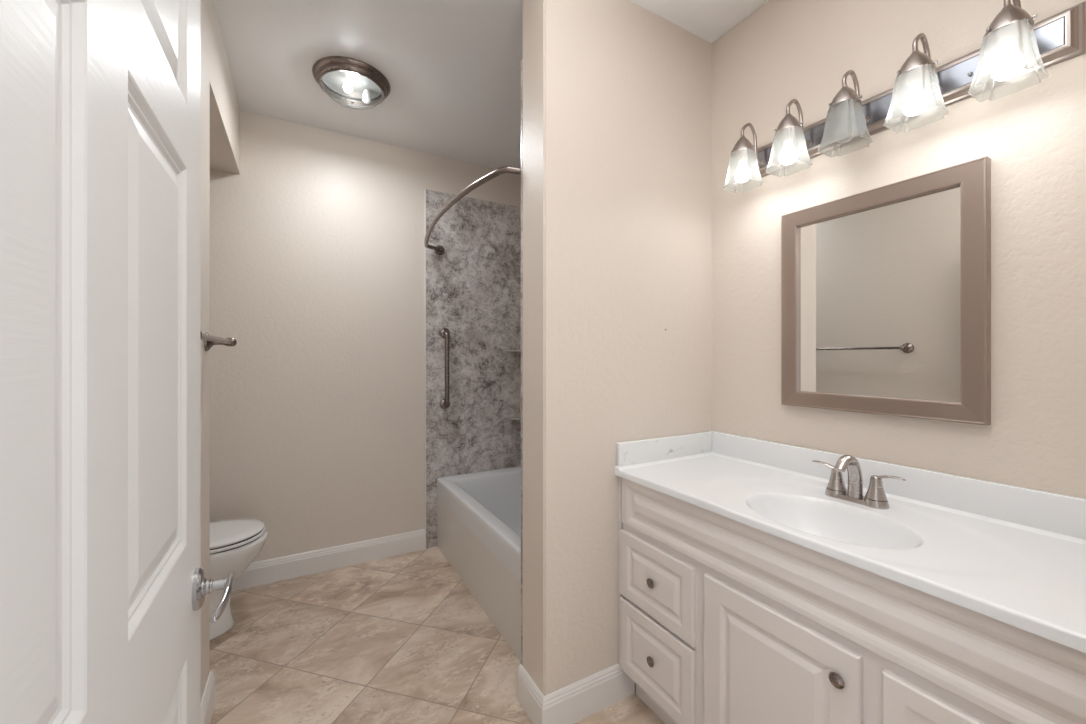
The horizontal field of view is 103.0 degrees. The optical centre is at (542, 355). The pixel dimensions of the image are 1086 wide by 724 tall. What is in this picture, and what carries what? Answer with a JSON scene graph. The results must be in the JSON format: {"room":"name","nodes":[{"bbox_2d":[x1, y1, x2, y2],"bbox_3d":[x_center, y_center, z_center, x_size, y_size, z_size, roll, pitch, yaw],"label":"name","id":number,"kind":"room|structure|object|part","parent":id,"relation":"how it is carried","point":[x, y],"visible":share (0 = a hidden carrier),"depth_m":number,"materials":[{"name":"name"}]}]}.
{"room":"bathroom","nodes":[
{"label":"bathroom","id":0,"kind":"room"},
{"bbox_2d":[200,0,209,703],"bbox_3d":[-1.067,-0.036,0.614,0.663,2.743,1.977,0,0,-29],"label":"wall","id":1,"kind":"structure","parent":0,"point":[204,4],"depth_m":1.55,"materials":[{"name":"beige paint"}]},
{"bbox_2d":[200,671,214,723],"bbox_3d":[-1.064,1.268,0.624,0.678,0.135,1.992,0,0,-29],"label":"baseboard","id":2,"kind":"structure","parent":1,"relation":"attached to","point":[207,704],"depth_m":1.55,"materials":[{"name":"white paint"}]},
{"bbox_2d":[200,330,236,350],"bbox_3d":[-1.022,-0.050,1.304,0.093,0.068,0.728,0,0,-29],"label":"towel bar","id":3,"kind":"object","parent":1,"relation":"attached to","point":[209,340],"visible":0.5,"depth_m":1.54,"materials":[{"name":"silver metal"}]},
{"bbox_2d":[210,0,239,173],"bbox_3d":[-1.789,-1.224,1.895,0.663,0.367,0.963,0,0,-29],"label":"wall","id":4,"kind":"structure","parent":0,"point":[224,106],"depth_m":2.02,"materials":[{"name":"beige paint"}]},
{"bbox_2d":[210,110,520,561],"bbox_3d":[-1.273,-0.036,2.807,2.699,2.743,0.120,0,0,-29],"label":"wall","id":5,"kind":"structure","parent":0,"point":[317,248],"depth_m":2.68,"materials":[{"name":"beige paint"}]},
{"bbox_2d":[232,529,424,590],"bbox_3d":[-1.563,1.268,2.566,1.717,0.135,0.015,0,0,-29],"label":"baseboard","id":6,"kind":"structure","parent":5,"relation":"attached to","point":[262,572],"depth_m":2.69,"materials":[{"name":"white paint"}]},
{"bbox_2d":[210,546,664,723],"bbox_3d":[-0.485,1.375,1.471,3.000,0.080,3.360,0,0,-29],"label":"floor","id":7,"kind":"structure","parent":0,"point":[402,638],"depth_m":1.93,"materials":[{"name":"tile"}]},
{"bbox_2d":[210,519,267,639],"bbox_3d":[-1.760,0.935,2.025,0.797,0.800,0.452,0,0,-29],"label":"toilet","id":8,"kind":"object","parent":7,"relation":"on","point":[234,543],"visible":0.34,"depth_m":2.07,"materials":[{"name":"white ceramic"}]},
{"bbox_3d":[-1.633,0.870,2.096,0.473,0.019,0.362,0,0,-29],"label":"lid","id":9,"kind":"part","parent":8,"relation":"part of","materials":[{"name":"white ceramic"}]},
{"bbox_3d":[-1.627,0.893,2.100,0.468,0.014,0.366,0,0,-29],"label":"seat","id":10,"kind":"part","parent":8,"relation":"part of","materials":[{"name":"white ceramic"}]},
{"bbox_2d":[425,59,522,665],"bbox_3d":[-0.075,0.092,2.546,0.867,2.484,1.510,0,0,-29],"label":"shower surround","id":11,"kind":"object","parent":7,"relation":"on","point":[474,289],"visible":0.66,"depth_m":3.13,"materials":[{"name":"grey stone"}]},
{"bbox_3d":[-0.814,0.092,2.989,0.007,2.484,0.013,0,0,-29],"label":"edge trim","id":12,"kind":"part","parent":11,"relation":"part of","materials":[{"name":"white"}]},
{"bbox_2d":[440,328,449,408],"bbox_3d":[-0.676,0.091,3.018,0.074,0.574,0.073,0,0,-29],"label":"grab bar","id":13,"kind":"object","parent":11,"relation":"attached to","point":[444,332],"visible":1,"depth_m":2.99,"materials":[{"name":"silver metal"}]},
{"bbox_2d":[424,166,520,254],"bbox_3d":[-0.446,-0.739,2.336,0.264,0.068,1.490,0,0,-29],"label":"shower rod","id":14,"kind":"object","parent":11,"relation":"attached to","point":[439,249],"visible":0.86,"depth_m":1.96,"materials":[{"name":"silver metal"}]},
{"bbox_3d":[-0.442,0.092,3.199,0.847,2.484,0.012,0,0,-29],"label":"panel","id":15,"kind":"part","parent":11,"relation":"part of","materials":[{"name":"grey stone"}]},
{"bbox_2d":[507,416,520,419],"bbox_3d":[-0.115,0.472,3.240,0.237,0.012,0.237,0,0,-29],"label":"corner shelf","id":16,"kind":"object","parent":11,"relation":"attached to","point":[511,417],"visible":0.4,"depth_m":3.25,"materials":[{"name":"grey"}]},
{"bbox_3d":[0.289,0.092,1.891,0.857,2.484,0.011,0,0,-29],"label":"panel","id":17,"kind":"part","parent":11,"relation":"part of","materials":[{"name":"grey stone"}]},
{"bbox_2d":[437,466,520,660],"bbox_3d":[-0.043,1.093,2.563,0.770,0.484,1.480,0,0,-29],"label":"bathtub","id":18,"kind":"object","parent":7,"relation":"on","point":[479,513],"visible":0.5,"depth_m":2.44,"materials":[{"name":"white ceramic"}]},
{"bbox_2d":[437,466,520,581],"bbox_3d":[-0.043,1.046,2.563,0.770,0.389,1.480,0,0,-29],"label":"tub basin","id":19,"kind":"object","parent":18,"relation":"in","point":[479,513],"depth_m":2.61,"materials":[{"name":"white ceramic"}]},
{"bbox_2d":[618,476,1085,723],"bbox_3d":[0.817,0.899,1.268,0.562,0.870,1.240,0,0,-29],"label":"vanity cabinet","id":20,"kind":"object","parent":7,"relation":"on","point":[722,620],"visible":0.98,"depth_m":1.08,"materials":[{"name":"white wood"}]},
{"bbox_3d":[0.303,0.831,1.682,0.016,0.734,0.015,0,0,-29],"label":"scribe molding","id":21,"kind":"part","parent":20,"relation":"part of","materials":[{"name":"white wood"}]},
{"bbox_3d":[0.373,1.064,1.502,0.018,0.033,0.033,0,0,-29],"label":"knob","id":22,"kind":"part","parent":20,"relation":"part of","materials":[{"name":"silver metal"}]},
{"bbox_3d":[0.373,0.792,1.502,0.018,0.033,0.033,0,0,-29],"label":"knob","id":23,"kind":"part","parent":20,"relation":"part of","materials":[{"name":"silver metal"}]},
{"bbox_3d":[0.389,1.064,1.510,0.019,0.272,0.352,0,0,-29],"label":"drawer","id":24,"kind":"part","parent":20,"relation":"part of","materials":[{"name":"white wood"}]},
{"bbox_3d":[0.389,0.792,1.510,0.019,0.248,0.352,0,0,-29],"label":"drawer","id":25,"kind":"part","parent":20,"relation":"part of","materials":[{"name":"white wood"}]},
{"bbox_3d":[0.599,0.933,1.138,0.019,0.534,0.422,0,0,-29],"label":"door","id":26,"kind":"part","parent":20,"relation":"part of","materials":[{"name":"white wood"}]},
{"bbox_3d":[0.667,0.737,0.981,0.018,0.033,0.033,0,0,-29],"label":"knob","id":27,"kind":"part","parent":20,"relation":"part of","materials":[{"name":"silver metal"}]},
{"bbox_2d":[615,431,1085,652],"bbox_3d":[0.827,0.459,1.267,0.553,0.243,1.252,0,0,-29],"label":"countertop","id":28,"kind":"structure","parent":20,"relation":"on","point":[1015,556],"depth_m":1.15,"materials":[{"name":"white stone"}]},
{"bbox_2d":[744,493,924,548],"bbox_3d":[0.769,0.511,1.186,0.312,0.140,0.426,0,0,-29],"label":"basin","id":29,"kind":"object","parent":28,"relation":"in","point":[844,525],"depth_m":1.26,"materials":[{"name":"white ceramic"}]},
{"bbox_2d":[812,455,905,508],"bbox_3d":[0.921,0.369,1.298,0.130,0.144,0.251,0,0,-29],"label":"faucet","id":30,"kind":"object","parent":28,"relation":"on","point":[875,497],"visible":1,"depth_m":1.29,"materials":[{"name":"silver metal"}]},
{"bbox_3d":[0.908,0.353,1.386,0.022,0.021,0.084,0,0,-36],"label":"lever","id":31,"kind":"part","parent":30,"relation":"part of","materials":[{"name":"silver metal"}]},
{"bbox_3d":[0.925,0.431,1.361,0.061,0.020,0.061,0,0,-29],"label":"handle","id":32,"kind":"part","parent":30,"relation":"part of","materials":[{"name":"silver metal"}]},
{"bbox_3d":[0.925,0.386,1.361,0.052,0.065,0.052,0,0,-29],"label":"handle","id":33,"kind":"part","parent":30,"relation":"part of","materials":[{"name":"silver metal"}]},
{"bbox_3d":[0.914,0.367,1.294,0.115,0.139,0.041,0,0,-29],"label":"spout","id":34,"kind":"part","parent":30,"relation":"part of","materials":[{"name":"silver metal"}]},
{"bbox_3d":[0.951,0.434,1.314,0.054,0.013,0.160,0,0,-29],"label":"plate","id":35,"kind":"part","parent":30,"relation":"part of","materials":[{"name":"silver metal"}]},
{"bbox_3d":[0.977,0.386,1.268,0.052,0.065,0.052,0,0,-29],"label":"handle","id":36,"kind":"part","parent":30,"relation":"part of","materials":[{"name":"silver metal"}]},
{"bbox_3d":[0.977,0.431,1.268,0.061,0.020,0.061,0,0,-29],"label":"handle","id":37,"kind":"part","parent":30,"relation":"part of","materials":[{"name":"silver metal"}]},
{"bbox_3d":[0.990,0.353,1.240,0.022,0.021,0.084,0,0,-23],"label":"lever","id":38,"kind":"part","parent":30,"relation":"part of","materials":[{"name":"silver metal"}]},
{"bbox_3d":[0.809,0.792,0.765,0.019,0.248,0.352,0,0,-29],"label":"drawer","id":39,"kind":"part","parent":20,"relation":"part of","materials":[{"name":"white wood"}]},
{"bbox_2d":[214,0,767,168],"bbox_3d":[-0.485,-1.458,1.471,3.000,0.100,3.360,0,0,-29],"label":"ceiling","id":40,"kind":"structure","parent":0,"point":[452,68],"depth_m":2.03,"materials":[{"name":"white paint"}]},
{"bbox_2d":[312,56,390,109],"bbox_3d":[-0.975,-1.349,2.212,0.366,0.118,0.366,0,0,-29],"label":"ceiling light","id":41,"kind":"object","parent":40,"relation":"attached to","point":[355,79],"visible":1,"depth_m":2.19,"materials":[{"name":"white glass"}]},
{"bbox_3d":[-0.982,-1.355,2.173,0.044,0.062,0.044,0,0,-29],"label":"bulb","id":42,"kind":"part","parent":41,"relation":"part of","materials":[{"name":"white glass"}]},
{"bbox_3d":[-0.975,-1.331,2.212,0.290,0.066,0.290,0,0,-29],"label":"lamp shade","id":43,"kind":"part","parent":41,"relation":"part of","materials":[{"name":"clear glass"}]},
{"bbox_3d":[-0.923,-1.355,2.263,0.044,0.062,0.044,0,0,-29],"label":"bulb","id":44,"kind":"part","parent":41,"relation":"part of","materials":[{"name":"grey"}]},
{"bbox_2d":[523,0,711,695],"bbox_3d":[0.339,-0.036,1.812,0.868,2.743,0.175,0,0,-29],"label":"wall partition","id":45,"kind":"structure","parent":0,"point":[617,95],"depth_m":1.65,"materials":[{"name":"beige paint"}]},
{"bbox_2d":[517,663,634,723],"bbox_3d":[0.132,1.268,1.692,0.419,0.135,0.200,0,0,-29],"label":"baseboard","id":46,"kind":"structure","parent":45,"relation":"attached to","point":[577,701],"depth_m":1.60,"materials":[{"name":"white paint"}]},
{"bbox_2d":[712,0,1085,498],"bbox_3d":[0.709,-0.036,2.162,0.120,2.743,3.190,0,0,-29],"label":"wall","id":47,"kind":"structure","parent":0,"point":[1032,132],"depth_m":1.30,"materials":[{"name":"beige paint"}]},
{"bbox_2d":[781,156,990,424],"bbox_3d":[1.053,-0.172,1.399,0.030,0.715,0.562,0,0,-29],"label":"wall mirror","id":48,"kind":"object","parent":47,"relation":"attached to","point":[886,290],"visible":1,"depth_m":1.33,"materials":[{"name":"beige mirror"}]},
{"bbox_2d":[799,186,959,401],"bbox_3d":[1.058,-0.172,1.401,0.002,0.611,0.458,0,0,-29],"label":"mirror glass","id":49,"kind":"object","parent":48,"relation":"attached to","point":[879,285],"depth_m":1.36,"materials":[{"name":"silver mirror"}]},
{"bbox_2d":[710,431,1085,539],"bbox_3d":[1.059,0.390,1.398,0.020,0.105,1.252,0,0,-29],"label":"backsplash","id":50,"kind":"structure","parent":47,"relation":"attached to","point":[1043,510],"depth_m":1.23,"materials":[{"name":"white stone"}]},
{"bbox_2d":[723,0,1085,192],"bbox_3d":[0.975,-0.777,1.367,0.196,0.253,0.905,0,0,-29],"label":"vanity light","id":51,"kind":"object","parent":47,"relation":"attached to","point":[1013,47],"visible":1,"depth_m":1.21,"materials":[{"name":"white glass"}]},
{"bbox_2d":[738,149,746,161],"bbox_3d":[0.766,-0.772,1.659,0.032,0.056,0.032,0,0,-29],"label":"socket","id":52,"kind":"object","parent":51,"relation":"attached to","point":[742,154],"depth_m":1.65,"materials":[{"name":"white paint"}]},
{"bbox_3d":[0.766,-0.705,1.659,0.058,0.076,0.058,0,0,-29],"label":"bulb","id":53,"kind":"part","parent":51,"relation":"part of","materials":[{"name":"white glass"}]},
{"bbox_3d":[0.766,-0.715,1.659,0.120,0.129,0.120,0,0,-29],"label":"lamp shade","id":54,"kind":"part","parent":51,"relation":"part of","materials":[{"name":"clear glass"}]},
{"bbox_3d":[0.815,-0.825,1.683,0.125,0.156,0.019,0,0,-24],"label":"arm","id":55,"kind":"part","parent":51,"relation":"part of","materials":[{"name":"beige metal"}]},
{"bbox_2d":[783,127,793,142],"bbox_3d":[0.854,-0.772,1.504,0.032,0.056,0.032,0,0,-29],"label":"socket","id":56,"kind":"object","parent":51,"relation":"attached to","point":[788,133],"depth_m":1.49,"materials":[{"name":"white paint"}]},
{"bbox_3d":[0.854,-0.705,1.504,0.058,0.076,0.058,0,0,-29],"label":"bulb","id":57,"kind":"part","parent":51,"relation":"part of","materials":[{"name":"white glass"}]},
{"bbox_3d":[0.854,-0.715,1.504,0.120,0.129,0.120,0,0,-29],"label":"lamp shade","id":58,"kind":"part","parent":51,"relation":"part of","materials":[{"name":"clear glass"}]},
{"bbox_3d":[0.902,-0.825,1.528,0.125,0.156,0.019,0,0,-24],"label":"arm","id":59,"kind":"part","parent":51,"relation":"part of","materials":[{"name":"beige metal"}]},
{"bbox_2d":[838,100,850,118],"bbox_3d":[0.941,-0.772,1.348,0.032,0.056,0.032,0,0,-29],"label":"socket","id":60,"kind":"object","parent":51,"relation":"attached to","point":[844,108],"depth_m":1.34,"materials":[{"name":"white paint"}]},
{"bbox_3d":[0.941,-0.705,1.348,0.058,0.076,0.058,0,0,-29],"label":"bulb","id":61,"kind":"part","parent":51,"relation":"part of","materials":[{"name":"grey glass"}]},
{"bbox_3d":[0.941,-0.715,1.348,0.120,0.129,0.120,0,0,-29],"label":"lamp shade","id":62,"kind":"part","parent":51,"relation":"part of","materials":[{"name":"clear glass"}]},
{"bbox_3d":[0.990,-0.825,1.373,0.125,0.156,0.019,0,0,-24],"label":"arm","id":63,"kind":"part","parent":51,"relation":"part of","materials":[{"name":"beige metal"}]},
{"bbox_2d":[908,66,922,88],"bbox_3d":[1.029,-0.772,1.193,0.032,0.056,0.032,0,0,-29],"label":"socket","id":64,"kind":"object","parent":51,"relation":"attached to","point":[915,75],"depth_m":1.18,"materials":[{"name":"white paint"}]},
{"bbox_3d":[1.029,-0.705,1.193,0.058,0.076,0.058,0,0,-29],"label":"bulb","id":65,"kind":"part","parent":51,"relation":"part of","materials":[{"name":"white glass"}]},
{"bbox_3d":[1.029,-0.715,1.193,0.120,0.129,0.120,0,0,-29],"label":"lamp shade","id":66,"kind":"part","parent":51,"relation":"part of","materials":[{"name":"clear glass"}]},
{"bbox_3d":[1.077,-0.825,1.218,0.125,0.156,0.019,0,0,-24],"label":"arm","id":67,"kind":"part","parent":51,"relation":"part of","materials":[{"name":"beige metal"}]},
{"bbox_3d":[1.116,-0.715,1.038,0.120,0.129,0.120,0,0,-29],"label":"lamp shade","id":68,"kind":"part","parent":51,"relation":"part of","materials":[{"name":"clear glass"}]},
{"bbox_2d":[998,22,1016,48],"bbox_3d":[1.116,-0.772,1.038,0.032,0.056,0.032,0,0,-29],"label":"socket","id":69,"kind":"object","parent":51,"relation":"attached to","point":[1007,34],"depth_m":1.03,"materials":[{"name":"white paint"}]},
{"bbox_3d":[1.116,-0.705,1.038,0.058,0.076,0.058,0,0,-29],"label":"bulb","id":70,"kind":"part","parent":51,"relation":"part of","materials":[{"name":"white glass"}]},
{"bbox_3d":[1.164,-0.825,1.063,0.125,0.156,0.019,0,0,-24],"label":"arm","id":71,"kind":"part","parent":51,"relation":"part of","materials":[{"name":"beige metal"}]},
{"bbox_3d":[0.232,-0.036,0.137,2.699,2.743,0.130,0,0,-29],"label":"wall","id":72,"kind":"structure","parent":0,"visible":0},
{"bbox_2d":[0,0,234,723],"bbox_3d":[-0.395,0.314,0.407,0.091,2.021,0.864,0,0,-29],"label":"door","id":73,"kind":"structure","parent":72,"relation":"in","point":[104,587],"depth_m":0.38,"materials":[{"name":"white paint"}]},
{"bbox_3d":[-0.587,0.398,0.739,0.012,0.069,0.054,0,0,-29],"label":"handle","id":74,"kind":"part","parent":73,"relation":"part of","materials":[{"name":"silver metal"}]},
{"bbox_3d":[-0.529,0.401,0.718,0.017,0.032,0.116,0,0,-25],"label":"lever","id":75,"kind":"part","parent":73,"relation":"part of","materials":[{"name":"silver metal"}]}
]}

